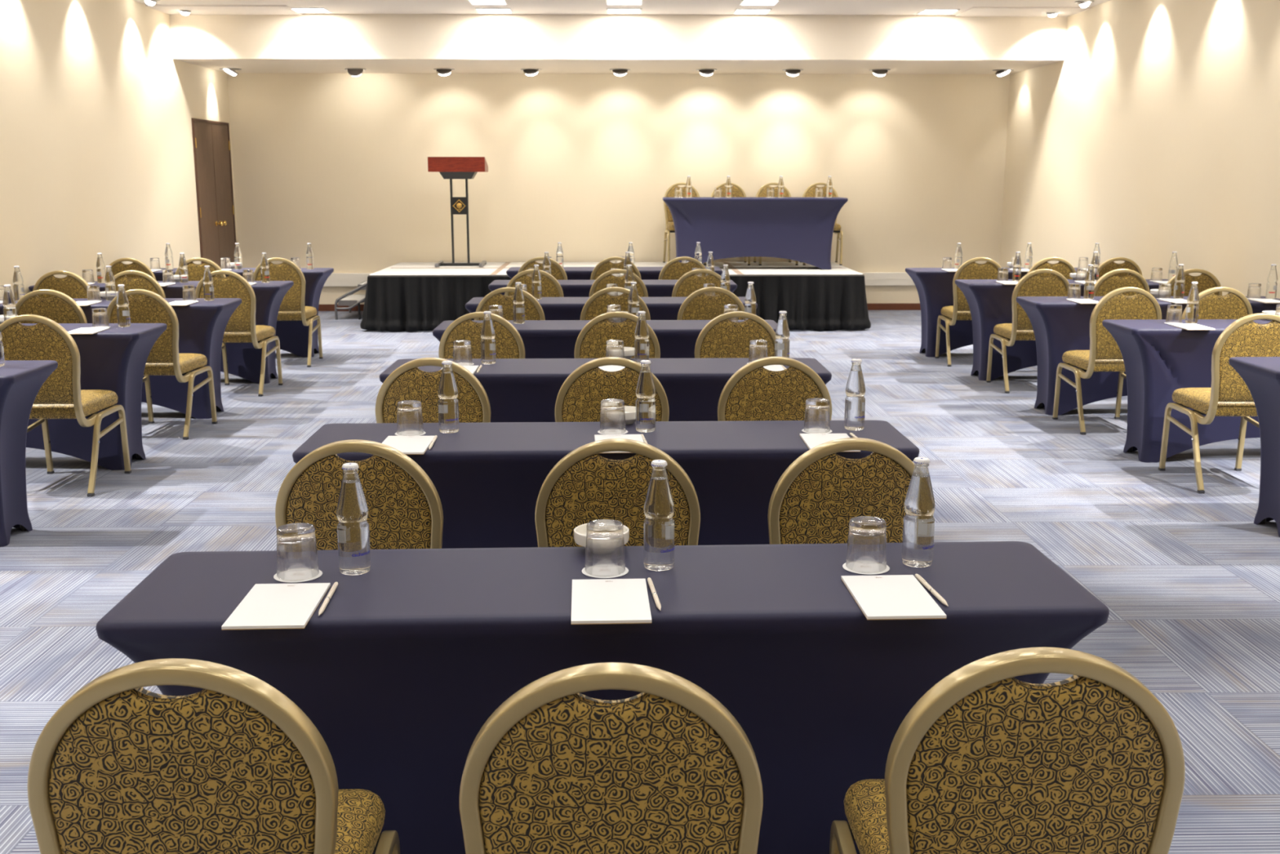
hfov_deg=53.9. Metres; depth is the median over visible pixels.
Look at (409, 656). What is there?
conference table
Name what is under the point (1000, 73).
recessed light
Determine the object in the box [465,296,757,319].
conference table
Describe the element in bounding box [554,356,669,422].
banquet chair
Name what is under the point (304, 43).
soffit
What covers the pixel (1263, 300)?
notepad
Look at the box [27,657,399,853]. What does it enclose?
banquet chair
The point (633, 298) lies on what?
water bottle
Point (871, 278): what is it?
trim
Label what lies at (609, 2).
recessed light
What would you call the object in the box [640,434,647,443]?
pen
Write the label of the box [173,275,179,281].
dish
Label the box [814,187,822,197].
tumbler
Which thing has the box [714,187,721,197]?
tumbler
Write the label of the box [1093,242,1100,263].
water bottle
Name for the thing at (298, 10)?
diffuser
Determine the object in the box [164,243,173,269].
water bottle
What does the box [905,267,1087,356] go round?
conference table
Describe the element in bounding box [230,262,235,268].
dish
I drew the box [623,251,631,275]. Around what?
water bottle
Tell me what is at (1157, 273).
tumbler
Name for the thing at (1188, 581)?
floor
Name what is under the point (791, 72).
recessed light
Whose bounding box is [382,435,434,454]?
notepad
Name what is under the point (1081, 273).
tumbler
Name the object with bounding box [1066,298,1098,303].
notepad
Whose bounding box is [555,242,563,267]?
water bottle
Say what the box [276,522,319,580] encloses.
tumbler
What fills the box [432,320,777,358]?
conference table
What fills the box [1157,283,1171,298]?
tumbler
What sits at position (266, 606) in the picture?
notepad
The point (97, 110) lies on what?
wall
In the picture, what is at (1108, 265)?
banquet chair
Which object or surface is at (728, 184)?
water bottle
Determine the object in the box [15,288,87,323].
banquet chair
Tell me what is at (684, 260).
tumbler
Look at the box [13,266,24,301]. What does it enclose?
water bottle
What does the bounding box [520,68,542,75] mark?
recessed light
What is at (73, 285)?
banquet chair
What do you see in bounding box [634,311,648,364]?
water bottle
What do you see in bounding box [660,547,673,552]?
print
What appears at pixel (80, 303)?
notepad
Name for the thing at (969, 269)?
banquet chair
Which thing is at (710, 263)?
water bottle
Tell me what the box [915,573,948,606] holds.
pen
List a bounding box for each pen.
[318,582,337,615]
[428,435,437,448]
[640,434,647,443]
[647,577,661,610]
[849,432,857,437]
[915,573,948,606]
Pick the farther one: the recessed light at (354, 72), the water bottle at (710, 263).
the recessed light at (354, 72)
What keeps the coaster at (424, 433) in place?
on the conference table at (487, 477)
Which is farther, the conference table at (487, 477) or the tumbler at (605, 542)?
the conference table at (487, 477)
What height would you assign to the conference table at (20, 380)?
0.735 m
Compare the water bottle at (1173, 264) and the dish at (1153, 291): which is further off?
the water bottle at (1173, 264)
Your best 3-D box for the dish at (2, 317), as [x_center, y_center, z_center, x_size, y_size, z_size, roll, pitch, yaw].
[-3.419,-0.577,6.797,0.119,0.046,0.119,0,11,-1]
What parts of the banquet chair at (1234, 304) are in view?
backrest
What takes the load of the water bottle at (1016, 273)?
on the conference table at (989, 301)
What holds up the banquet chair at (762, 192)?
on the stage
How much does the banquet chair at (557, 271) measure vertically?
0.885 m
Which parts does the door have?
knob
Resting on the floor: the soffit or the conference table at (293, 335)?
the conference table at (293, 335)
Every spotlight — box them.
[143,0,159,5]
[178,9,191,15]
[1046,12,1057,17]
[1075,0,1094,8]
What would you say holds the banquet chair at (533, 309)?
on the floor
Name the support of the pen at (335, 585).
on the conference table at (409, 656)
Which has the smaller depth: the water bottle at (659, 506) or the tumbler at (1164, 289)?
the water bottle at (659, 506)
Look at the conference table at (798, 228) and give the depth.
13.08 m
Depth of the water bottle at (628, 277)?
8.13 m
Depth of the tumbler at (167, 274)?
9.38 m
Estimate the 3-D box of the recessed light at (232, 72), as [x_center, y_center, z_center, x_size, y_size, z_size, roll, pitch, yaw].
[-4.342,-3.783,13.362,0.228,0.115,0.228,0,11,-1]
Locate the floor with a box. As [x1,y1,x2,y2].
[0,310,1279,853]
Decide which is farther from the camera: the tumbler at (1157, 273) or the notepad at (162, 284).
the tumbler at (1157, 273)
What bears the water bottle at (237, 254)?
on the conference table at (293, 335)
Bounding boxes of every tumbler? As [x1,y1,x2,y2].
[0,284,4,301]
[82,269,94,283]
[86,284,101,301]
[91,307,109,327]
[150,257,160,269]
[162,269,174,283]
[182,284,196,301]
[220,257,231,269]
[242,269,253,282]
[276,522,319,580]
[290,257,300,268]
[396,400,423,435]
[453,339,472,364]
[488,305,503,317]
[515,284,527,291]
[527,267,533,276]
[584,519,625,576]
[600,398,626,434]
[605,283,617,295]
[605,339,624,358]
[606,304,621,322]
[609,267,620,276]
[674,187,682,197]
[681,256,690,262]
[691,267,702,276]
[703,283,715,295]
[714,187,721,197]
[723,304,737,322]
[748,339,767,363]
[766,187,774,197]
[804,397,830,432]
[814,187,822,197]
[845,515,886,573]
[942,257,951,268]
[996,267,1008,280]
[1010,257,1014,268]
[1066,283,1080,298]
[1075,267,1087,280]
[1077,257,1088,268]
[1150,267,1162,280]
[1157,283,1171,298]
[1165,304,1182,323]
[1246,283,1261,298]
[1275,304,1279,315]
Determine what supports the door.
in the wall at (97, 110)
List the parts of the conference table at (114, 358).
leg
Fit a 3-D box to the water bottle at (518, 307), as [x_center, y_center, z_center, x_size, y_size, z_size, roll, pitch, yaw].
[-0.656,-0.671,6.814,0.063,0.224,0.064,-8,14,-36]
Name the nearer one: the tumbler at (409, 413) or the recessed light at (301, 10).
the tumbler at (409, 413)
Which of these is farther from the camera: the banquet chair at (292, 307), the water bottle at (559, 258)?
the water bottle at (559, 258)
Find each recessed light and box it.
[219,67,241,75]
[291,7,332,13]
[344,67,365,76]
[433,67,454,75]
[467,0,507,4]
[475,8,513,13]
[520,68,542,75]
[605,0,643,4]
[606,8,641,13]
[609,68,630,75]
[695,68,717,75]
[733,8,771,13]
[738,0,780,5]
[782,68,803,76]
[869,68,890,76]
[915,8,959,14]
[992,69,1013,76]
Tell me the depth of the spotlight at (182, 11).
11.81 m
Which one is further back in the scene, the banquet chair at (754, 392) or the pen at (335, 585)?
the banquet chair at (754, 392)
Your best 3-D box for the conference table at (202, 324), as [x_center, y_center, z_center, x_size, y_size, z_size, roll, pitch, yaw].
[-3.511,-0.438,8.100,1.820,0.735,0.457,0,11,-1]
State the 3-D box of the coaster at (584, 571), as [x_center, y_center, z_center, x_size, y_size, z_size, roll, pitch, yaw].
[-0.070,0.291,2.551,0.095,0.002,0.095,0,11,-2]
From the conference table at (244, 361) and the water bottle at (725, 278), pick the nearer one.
the water bottle at (725, 278)
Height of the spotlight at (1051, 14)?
0.072 m
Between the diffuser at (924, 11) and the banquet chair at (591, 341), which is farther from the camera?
the diffuser at (924, 11)
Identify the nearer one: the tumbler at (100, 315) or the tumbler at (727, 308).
the tumbler at (100, 315)
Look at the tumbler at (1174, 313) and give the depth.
6.80 m
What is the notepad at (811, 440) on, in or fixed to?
on the conference table at (487, 477)
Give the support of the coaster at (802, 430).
on the conference table at (487, 477)
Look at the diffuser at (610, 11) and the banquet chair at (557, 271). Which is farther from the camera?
the diffuser at (610, 11)
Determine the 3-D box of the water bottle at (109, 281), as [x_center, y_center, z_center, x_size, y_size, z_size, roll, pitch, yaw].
[-3.388,-0.919,8.056,0.063,0.224,0.064,-3,12,-17]
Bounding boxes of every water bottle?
[0,330,4,366]
[2,284,17,321]
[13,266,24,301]
[96,253,106,283]
[104,265,116,301]
[115,284,130,327]
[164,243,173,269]
[178,252,188,283]
[203,265,214,301]
[234,243,242,269]
[260,252,270,282]
[306,242,314,269]
[336,462,370,575]
[437,360,459,433]
[480,311,496,364]
[512,281,524,324]
[531,264,542,299]
[542,251,551,274]
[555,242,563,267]
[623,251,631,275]
[624,264,634,289]
[627,241,634,263]
[627,281,639,316]
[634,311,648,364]
[635,360,655,432]
[643,459,674,570]
[685,175,692,197]
[694,241,702,263]
[706,251,714,275]
[720,264,730,293]
[725,175,731,197]
[744,281,755,320]
[774,311,789,357]
[777,175,783,197]
[826,175,832,197]
[844,358,865,430]
[902,457,935,567]
[954,242,962,268]
[1012,251,1022,281]
[1024,242,1032,269]
[1083,264,1094,298]
[1090,251,1099,280]
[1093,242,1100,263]
[1168,251,1177,280]
[1173,263,1185,298]
[1185,281,1199,323]
[1265,263,1277,298]
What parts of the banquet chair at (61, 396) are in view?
backrest, leg, frame, seat, leg, seat rail, leg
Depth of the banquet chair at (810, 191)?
14.10 m
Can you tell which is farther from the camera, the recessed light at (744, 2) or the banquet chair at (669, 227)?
the banquet chair at (669, 227)
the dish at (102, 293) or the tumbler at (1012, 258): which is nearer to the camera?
the dish at (102, 293)
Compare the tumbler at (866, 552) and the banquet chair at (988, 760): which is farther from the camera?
the tumbler at (866, 552)
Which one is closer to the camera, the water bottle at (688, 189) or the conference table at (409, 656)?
the conference table at (409, 656)
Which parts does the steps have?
rail, leg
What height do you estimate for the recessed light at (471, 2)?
0.008 m
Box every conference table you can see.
[0,297,241,418]
[0,360,57,546]
[21,323,166,470]
[28,280,293,383]
[95,541,1109,853]
[149,267,333,357]
[292,420,919,548]
[379,357,831,422]
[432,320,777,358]
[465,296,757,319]
[488,280,737,297]
[506,266,722,279]
[662,196,848,269]
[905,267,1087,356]
[955,279,1168,380]
[1016,296,1279,415]
[1102,319,1271,462]
[1228,356,1279,537]
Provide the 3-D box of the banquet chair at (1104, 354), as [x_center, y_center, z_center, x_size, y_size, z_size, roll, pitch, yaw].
[2.850,-0.433,7.687,0.432,0.885,0.558,0,11,-1]
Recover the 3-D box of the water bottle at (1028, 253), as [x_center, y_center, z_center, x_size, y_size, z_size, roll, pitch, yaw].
[3.342,-1.472,10.832,0.064,0.224,0.063,-9,14,-37]
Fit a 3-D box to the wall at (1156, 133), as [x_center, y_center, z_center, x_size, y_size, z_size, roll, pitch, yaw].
[4.391,-1.235,5.903,0.200,3.155,17.500,0,11,-1]
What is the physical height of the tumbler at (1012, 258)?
0.098 m
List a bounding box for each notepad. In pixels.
[67,327,109,334]
[75,301,101,306]
[159,283,175,286]
[168,301,198,305]
[221,582,330,630]
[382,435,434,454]
[440,365,479,374]
[571,578,651,624]
[594,434,643,453]
[598,364,625,371]
[763,364,784,371]
[799,433,860,451]
[840,574,946,619]
[942,268,957,271]
[995,280,1017,284]
[1009,268,1029,271]
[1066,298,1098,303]
[1075,280,1096,284]
[1152,280,1168,283]
[1159,298,1187,303]
[1168,323,1215,329]
[1248,298,1279,303]
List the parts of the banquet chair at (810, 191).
backrest, frame, seat, leg, leg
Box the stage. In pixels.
[360,262,871,332]
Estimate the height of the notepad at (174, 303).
0.007 m
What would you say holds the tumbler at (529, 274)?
on the coaster
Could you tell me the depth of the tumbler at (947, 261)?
10.77 m
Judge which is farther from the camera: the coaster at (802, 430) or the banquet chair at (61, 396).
the banquet chair at (61, 396)
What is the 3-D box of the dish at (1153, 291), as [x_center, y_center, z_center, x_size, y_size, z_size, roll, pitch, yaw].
[3.439,-0.885,8.341,0.119,0.046,0.119,0,11,-1]
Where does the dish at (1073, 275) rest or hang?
on the conference table at (989, 301)
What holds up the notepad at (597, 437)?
on the conference table at (487, 477)
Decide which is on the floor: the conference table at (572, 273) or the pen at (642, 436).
the conference table at (572, 273)
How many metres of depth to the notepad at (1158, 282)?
9.43 m
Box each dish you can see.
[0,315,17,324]
[100,291,117,299]
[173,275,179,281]
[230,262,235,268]
[573,523,629,547]
[623,346,634,359]
[624,405,635,424]
[1069,273,1075,279]
[1150,288,1158,297]
[1262,311,1275,319]
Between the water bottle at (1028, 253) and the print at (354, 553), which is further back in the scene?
the water bottle at (1028, 253)
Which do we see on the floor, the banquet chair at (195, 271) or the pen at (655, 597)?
the banquet chair at (195, 271)
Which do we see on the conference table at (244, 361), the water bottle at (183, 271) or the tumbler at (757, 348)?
the water bottle at (183, 271)
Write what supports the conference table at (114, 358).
on the floor
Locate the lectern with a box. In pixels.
[427,156,488,266]
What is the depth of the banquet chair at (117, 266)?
9.98 m
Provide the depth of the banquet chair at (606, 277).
8.76 m
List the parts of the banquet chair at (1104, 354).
leg, seat rail, leg, seat, leg, frame, backrest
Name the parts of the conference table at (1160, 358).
leg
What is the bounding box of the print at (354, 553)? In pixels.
[351,550,369,556]
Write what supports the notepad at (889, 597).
on the conference table at (409, 656)
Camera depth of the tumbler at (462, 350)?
5.31 m
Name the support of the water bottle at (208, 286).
on the conference table at (202, 324)
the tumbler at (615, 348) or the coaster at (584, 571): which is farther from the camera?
the tumbler at (615, 348)
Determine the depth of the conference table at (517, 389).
5.17 m
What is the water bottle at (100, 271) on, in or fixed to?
on the conference table at (244, 361)
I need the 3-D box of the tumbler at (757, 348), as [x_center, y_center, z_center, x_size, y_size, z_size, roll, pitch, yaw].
[0.503,-0.319,5.356,0.082,0.098,0.082,0,11,-1]
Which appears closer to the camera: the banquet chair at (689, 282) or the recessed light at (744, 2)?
the banquet chair at (689, 282)
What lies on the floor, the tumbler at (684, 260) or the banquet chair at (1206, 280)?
the banquet chair at (1206, 280)
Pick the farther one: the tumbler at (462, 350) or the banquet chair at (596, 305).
the banquet chair at (596, 305)
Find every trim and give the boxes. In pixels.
[145,4,1091,16]
[323,271,915,286]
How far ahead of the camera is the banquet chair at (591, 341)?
6.03 m
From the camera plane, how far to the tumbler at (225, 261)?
10.74 m
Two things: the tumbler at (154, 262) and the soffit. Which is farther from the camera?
the soffit
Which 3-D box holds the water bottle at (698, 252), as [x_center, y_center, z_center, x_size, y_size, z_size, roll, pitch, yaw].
[0.506,-1.493,10.938,0.063,0.224,0.064,-2,11,-8]
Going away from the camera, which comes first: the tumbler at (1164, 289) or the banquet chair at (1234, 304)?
the banquet chair at (1234, 304)
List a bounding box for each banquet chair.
[0,314,131,496]
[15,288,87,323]
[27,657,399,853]
[32,270,88,298]
[104,270,165,297]
[105,257,155,279]
[106,288,217,439]
[174,257,226,280]
[195,270,283,396]
[253,257,323,367]
[275,439,443,550]
[375,357,490,422]
[438,311,525,358]
[459,662,763,853]
[474,287,545,319]
[504,269,564,297]
[517,256,567,279]
[534,438,700,546]
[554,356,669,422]
[573,311,660,358]
[580,286,650,319]
[589,269,648,297]
[590,256,641,279]
[658,256,706,279]
[662,182,706,265]
[671,268,720,297]
[676,286,744,319]
[694,311,776,358]
[710,182,750,265]
[717,356,831,421]
[753,182,798,265]
[767,437,914,544]
[802,182,842,265]
[829,647,1185,853]
[934,257,1000,366]
[986,268,1069,393]
[1027,257,1075,279]
[1052,286,1161,435]
[1093,268,1149,296]
[1097,257,1142,279]
[1158,312,1279,493]
[1167,268,1222,296]
[1182,286,1253,319]
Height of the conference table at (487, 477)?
0.735 m
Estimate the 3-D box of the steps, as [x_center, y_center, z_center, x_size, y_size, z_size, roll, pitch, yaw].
[-3.062,-1.452,13.911,0.471,0.452,0.747,0,11,-1]
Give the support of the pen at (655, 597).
on the conference table at (409, 656)
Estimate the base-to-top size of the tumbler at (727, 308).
0.098 m
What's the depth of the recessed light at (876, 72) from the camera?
13.45 m
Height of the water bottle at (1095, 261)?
0.224 m
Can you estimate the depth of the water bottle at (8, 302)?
6.63 m
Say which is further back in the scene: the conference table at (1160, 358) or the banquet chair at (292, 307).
the banquet chair at (292, 307)
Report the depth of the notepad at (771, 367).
5.21 m
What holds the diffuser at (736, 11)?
attached to the recessed light at (736, 11)
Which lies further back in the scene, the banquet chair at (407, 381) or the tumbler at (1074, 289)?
the tumbler at (1074, 289)
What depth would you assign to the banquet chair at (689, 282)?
8.77 m
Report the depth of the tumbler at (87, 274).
9.37 m
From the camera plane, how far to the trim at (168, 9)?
11.81 m
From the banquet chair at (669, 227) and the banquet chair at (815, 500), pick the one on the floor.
the banquet chair at (815, 500)
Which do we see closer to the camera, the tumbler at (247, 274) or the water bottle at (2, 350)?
the water bottle at (2, 350)
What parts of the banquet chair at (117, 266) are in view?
backrest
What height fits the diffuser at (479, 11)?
0.004 m
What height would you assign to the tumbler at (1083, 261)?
0.098 m
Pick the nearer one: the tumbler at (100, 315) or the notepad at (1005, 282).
the tumbler at (100, 315)
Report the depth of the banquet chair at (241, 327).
8.75 m
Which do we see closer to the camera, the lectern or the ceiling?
the ceiling
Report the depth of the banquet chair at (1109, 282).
8.80 m
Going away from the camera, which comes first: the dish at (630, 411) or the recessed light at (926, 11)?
the dish at (630, 411)
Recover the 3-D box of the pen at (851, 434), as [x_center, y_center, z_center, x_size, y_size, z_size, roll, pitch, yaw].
[0.658,0.038,3.800,0.010,0.010,0.186,-1,11,-5]
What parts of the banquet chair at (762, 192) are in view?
frame, backrest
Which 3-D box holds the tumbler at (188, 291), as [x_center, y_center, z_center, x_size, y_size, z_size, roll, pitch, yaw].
[-2.885,-0.858,8.063,0.082,0.098,0.082,0,11,-1]
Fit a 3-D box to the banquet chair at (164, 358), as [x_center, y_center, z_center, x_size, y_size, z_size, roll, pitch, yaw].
[-2.868,-0.405,7.546,0.432,0.885,0.558,0,11,1]
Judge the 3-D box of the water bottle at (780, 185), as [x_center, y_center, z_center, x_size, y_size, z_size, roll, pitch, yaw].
[1.476,-2.517,13.197,0.063,0.224,0.064,-3,12,-14]
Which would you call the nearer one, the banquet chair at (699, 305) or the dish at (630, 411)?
the dish at (630, 411)
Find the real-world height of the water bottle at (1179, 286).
0.224 m
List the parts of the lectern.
post, badge plate, post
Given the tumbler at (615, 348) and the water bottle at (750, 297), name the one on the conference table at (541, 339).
the water bottle at (750, 297)
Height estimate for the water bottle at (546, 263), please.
0.224 m
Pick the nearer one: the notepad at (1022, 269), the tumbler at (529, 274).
the tumbler at (529, 274)
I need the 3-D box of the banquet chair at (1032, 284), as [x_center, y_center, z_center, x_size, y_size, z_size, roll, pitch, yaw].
[2.818,-0.718,9.119,0.432,0.885,0.558,0,11,0]
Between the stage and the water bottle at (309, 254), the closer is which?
the water bottle at (309, 254)
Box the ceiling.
[133,0,1109,14]
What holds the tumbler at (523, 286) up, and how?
on the coaster
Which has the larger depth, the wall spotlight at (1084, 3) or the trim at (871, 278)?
the trim at (871, 278)
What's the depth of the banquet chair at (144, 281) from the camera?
8.65 m
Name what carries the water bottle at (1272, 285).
on the conference table at (1060, 325)
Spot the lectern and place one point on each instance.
(450, 167)
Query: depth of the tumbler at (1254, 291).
8.17 m
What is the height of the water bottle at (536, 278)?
0.224 m
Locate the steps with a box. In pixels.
[334,280,367,319]
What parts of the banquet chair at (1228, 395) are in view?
leg, seat rail, leg, seat, frame, leg, backrest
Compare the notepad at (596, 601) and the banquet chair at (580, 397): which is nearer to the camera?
the notepad at (596, 601)
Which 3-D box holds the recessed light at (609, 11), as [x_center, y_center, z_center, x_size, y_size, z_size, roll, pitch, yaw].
[-0.151,-3.938,11.930,0.334,0.008,0.334,0,11,-1]
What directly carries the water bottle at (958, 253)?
on the conference table at (934, 286)
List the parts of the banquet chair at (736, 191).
frame, backrest, leg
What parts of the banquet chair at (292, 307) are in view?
backrest, frame, seat, leg, leg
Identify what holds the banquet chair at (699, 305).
on the floor
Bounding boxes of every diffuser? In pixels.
[293,8,328,12]
[477,8,511,13]
[608,8,639,13]
[735,9,768,13]
[741,0,777,4]
[919,9,956,13]
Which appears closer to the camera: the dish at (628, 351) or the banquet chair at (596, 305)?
the dish at (628, 351)
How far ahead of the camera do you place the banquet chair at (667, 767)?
1.70 m
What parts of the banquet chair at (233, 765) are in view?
backrest, seat, seat rail, leg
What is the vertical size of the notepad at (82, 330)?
0.007 m
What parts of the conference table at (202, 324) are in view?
leg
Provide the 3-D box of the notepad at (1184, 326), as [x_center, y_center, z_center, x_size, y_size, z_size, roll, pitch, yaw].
[2.913,-0.530,6.657,0.144,0.007,0.236,0,11,-1]
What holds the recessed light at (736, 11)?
in the ceiling
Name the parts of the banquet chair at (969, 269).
leg, leg, seat, seat rail, frame, backrest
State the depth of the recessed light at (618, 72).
13.40 m
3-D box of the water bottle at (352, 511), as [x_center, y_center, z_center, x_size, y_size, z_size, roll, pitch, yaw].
[-0.576,0.183,2.525,0.063,0.224,0.064,-3,12,-16]
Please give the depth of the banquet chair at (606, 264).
10.11 m
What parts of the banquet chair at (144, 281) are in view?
backrest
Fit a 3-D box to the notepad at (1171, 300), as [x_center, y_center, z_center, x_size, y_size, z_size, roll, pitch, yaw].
[3.424,-0.800,8.014,0.144,0.007,0.236,-1,11,-3]
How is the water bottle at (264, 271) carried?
on the conference table at (244, 361)
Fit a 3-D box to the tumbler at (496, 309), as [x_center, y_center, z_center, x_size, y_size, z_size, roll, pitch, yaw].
[-0.778,-0.606,6.801,0.082,0.098,0.082,0,11,-1]
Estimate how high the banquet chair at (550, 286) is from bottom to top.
0.885 m
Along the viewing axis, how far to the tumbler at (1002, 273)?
9.52 m
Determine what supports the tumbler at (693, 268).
on the coaster
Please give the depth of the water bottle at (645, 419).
3.91 m
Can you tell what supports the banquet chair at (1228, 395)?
on the floor
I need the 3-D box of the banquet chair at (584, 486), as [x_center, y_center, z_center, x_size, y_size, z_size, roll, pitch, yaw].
[-0.054,0.414,3.437,0.432,0.885,0.558,0,11,0]
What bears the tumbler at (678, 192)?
on the coaster
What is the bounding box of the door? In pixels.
[191,118,235,267]
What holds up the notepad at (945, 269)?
on the conference table at (934, 286)
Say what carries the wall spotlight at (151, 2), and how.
attached to the ceiling
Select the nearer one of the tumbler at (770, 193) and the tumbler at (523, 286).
the tumbler at (523, 286)
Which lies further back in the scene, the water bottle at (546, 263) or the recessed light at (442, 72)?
the recessed light at (442, 72)
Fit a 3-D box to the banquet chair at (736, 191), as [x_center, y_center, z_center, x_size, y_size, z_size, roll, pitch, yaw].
[0.990,-2.250,13.929,0.432,0.885,0.558,0,11,0]
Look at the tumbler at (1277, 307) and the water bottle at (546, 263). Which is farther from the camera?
the water bottle at (546, 263)
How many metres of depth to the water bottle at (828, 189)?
13.19 m
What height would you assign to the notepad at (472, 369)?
0.007 m
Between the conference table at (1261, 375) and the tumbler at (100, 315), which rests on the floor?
the conference table at (1261, 375)
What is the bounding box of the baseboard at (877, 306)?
[318,302,920,311]
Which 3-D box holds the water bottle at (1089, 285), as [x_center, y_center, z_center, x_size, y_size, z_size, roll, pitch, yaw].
[2.919,-0.943,8.179,0.063,0.224,0.064,-3,12,-13]
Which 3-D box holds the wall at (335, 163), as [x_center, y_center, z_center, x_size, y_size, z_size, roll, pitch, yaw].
[-0.215,-2.909,14.306,8.700,3.155,0.200,0,11,-1]
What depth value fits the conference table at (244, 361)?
9.37 m
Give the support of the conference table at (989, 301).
on the floor
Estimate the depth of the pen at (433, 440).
3.75 m
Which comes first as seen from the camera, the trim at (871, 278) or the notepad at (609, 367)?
the notepad at (609, 367)
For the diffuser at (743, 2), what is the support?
attached to the recessed light at (744, 2)
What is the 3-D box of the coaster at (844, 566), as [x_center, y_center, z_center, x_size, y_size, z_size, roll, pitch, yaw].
[0.462,0.286,2.575,0.095,0.002,0.095,0,11,-2]
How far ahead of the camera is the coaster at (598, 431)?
3.91 m
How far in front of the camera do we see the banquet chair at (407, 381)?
4.51 m
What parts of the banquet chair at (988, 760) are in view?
leg, seat rail, seat, backrest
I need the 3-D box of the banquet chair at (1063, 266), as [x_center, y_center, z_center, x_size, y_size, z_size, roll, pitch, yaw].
[3.298,-0.970,10.383,0.432,0.885,0.558,0,11,0]
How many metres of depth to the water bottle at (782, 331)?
5.34 m
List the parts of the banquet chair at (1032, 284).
leg, leg, seat, frame, backrest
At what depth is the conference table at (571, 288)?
9.31 m
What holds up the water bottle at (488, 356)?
on the conference table at (517, 389)
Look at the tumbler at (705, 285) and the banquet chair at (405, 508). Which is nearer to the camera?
the banquet chair at (405, 508)
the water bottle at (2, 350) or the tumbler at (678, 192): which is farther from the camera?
the tumbler at (678, 192)
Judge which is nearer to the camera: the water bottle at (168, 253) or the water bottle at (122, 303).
the water bottle at (122, 303)
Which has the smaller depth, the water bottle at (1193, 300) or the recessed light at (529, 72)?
the water bottle at (1193, 300)
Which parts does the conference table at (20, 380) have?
leg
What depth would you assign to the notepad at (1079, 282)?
9.42 m
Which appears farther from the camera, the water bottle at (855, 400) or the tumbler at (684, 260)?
the tumbler at (684, 260)
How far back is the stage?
12.52 m
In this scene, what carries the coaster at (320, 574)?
on the conference table at (409, 656)
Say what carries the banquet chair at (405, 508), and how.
on the floor
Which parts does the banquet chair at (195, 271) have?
backrest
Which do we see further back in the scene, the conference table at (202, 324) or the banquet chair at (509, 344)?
the conference table at (202, 324)
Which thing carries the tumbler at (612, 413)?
on the coaster at (598, 431)
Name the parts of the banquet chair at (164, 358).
backrest, frame, leg, seat, leg, seat rail, leg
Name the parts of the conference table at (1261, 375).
leg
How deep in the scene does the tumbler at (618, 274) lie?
9.50 m
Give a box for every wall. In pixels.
[0,0,237,295]
[226,72,1009,304]
[999,0,1279,298]
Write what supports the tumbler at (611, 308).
on the coaster
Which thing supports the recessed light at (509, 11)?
in the ceiling
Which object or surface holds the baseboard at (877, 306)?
attached to the wall at (335, 163)
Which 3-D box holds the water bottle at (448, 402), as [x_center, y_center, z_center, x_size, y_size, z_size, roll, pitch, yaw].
[-0.596,-0.094,3.916,0.063,0.224,0.064,0,11,-2]
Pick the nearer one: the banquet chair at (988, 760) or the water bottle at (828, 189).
the banquet chair at (988, 760)
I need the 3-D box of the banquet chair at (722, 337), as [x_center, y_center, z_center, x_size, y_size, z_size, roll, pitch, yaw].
[0.473,-0.168,6.360,0.432,0.885,0.558,0,11,1]
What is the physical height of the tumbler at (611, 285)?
0.098 m
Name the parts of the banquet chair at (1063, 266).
backrest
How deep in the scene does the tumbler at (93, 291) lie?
8.02 m
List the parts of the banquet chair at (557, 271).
backrest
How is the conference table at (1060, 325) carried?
on the floor
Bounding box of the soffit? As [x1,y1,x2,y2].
[168,13,1067,74]
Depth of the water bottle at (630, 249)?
10.90 m
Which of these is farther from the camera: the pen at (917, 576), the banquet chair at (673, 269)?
the banquet chair at (673, 269)
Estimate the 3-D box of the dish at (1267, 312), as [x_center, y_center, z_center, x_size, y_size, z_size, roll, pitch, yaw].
[3.519,-0.618,6.999,0.119,0.046,0.119,0,11,-1]
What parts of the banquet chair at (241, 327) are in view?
backrest, leg, frame, seat, leg, leg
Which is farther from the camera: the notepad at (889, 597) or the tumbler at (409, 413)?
the tumbler at (409, 413)
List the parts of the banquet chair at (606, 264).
backrest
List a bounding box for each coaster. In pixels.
[273,569,322,582]
[395,431,426,435]
[582,567,628,577]
[597,430,627,434]
[801,428,831,433]
[842,563,889,574]
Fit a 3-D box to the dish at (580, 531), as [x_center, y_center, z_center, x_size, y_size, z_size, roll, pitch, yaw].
[-0.082,0.240,2.694,0.119,0.046,0.119,0,11,-2]
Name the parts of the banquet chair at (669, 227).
leg, leg, seat, backrest, frame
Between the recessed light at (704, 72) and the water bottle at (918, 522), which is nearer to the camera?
the water bottle at (918, 522)
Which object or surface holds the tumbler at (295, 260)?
on the coaster

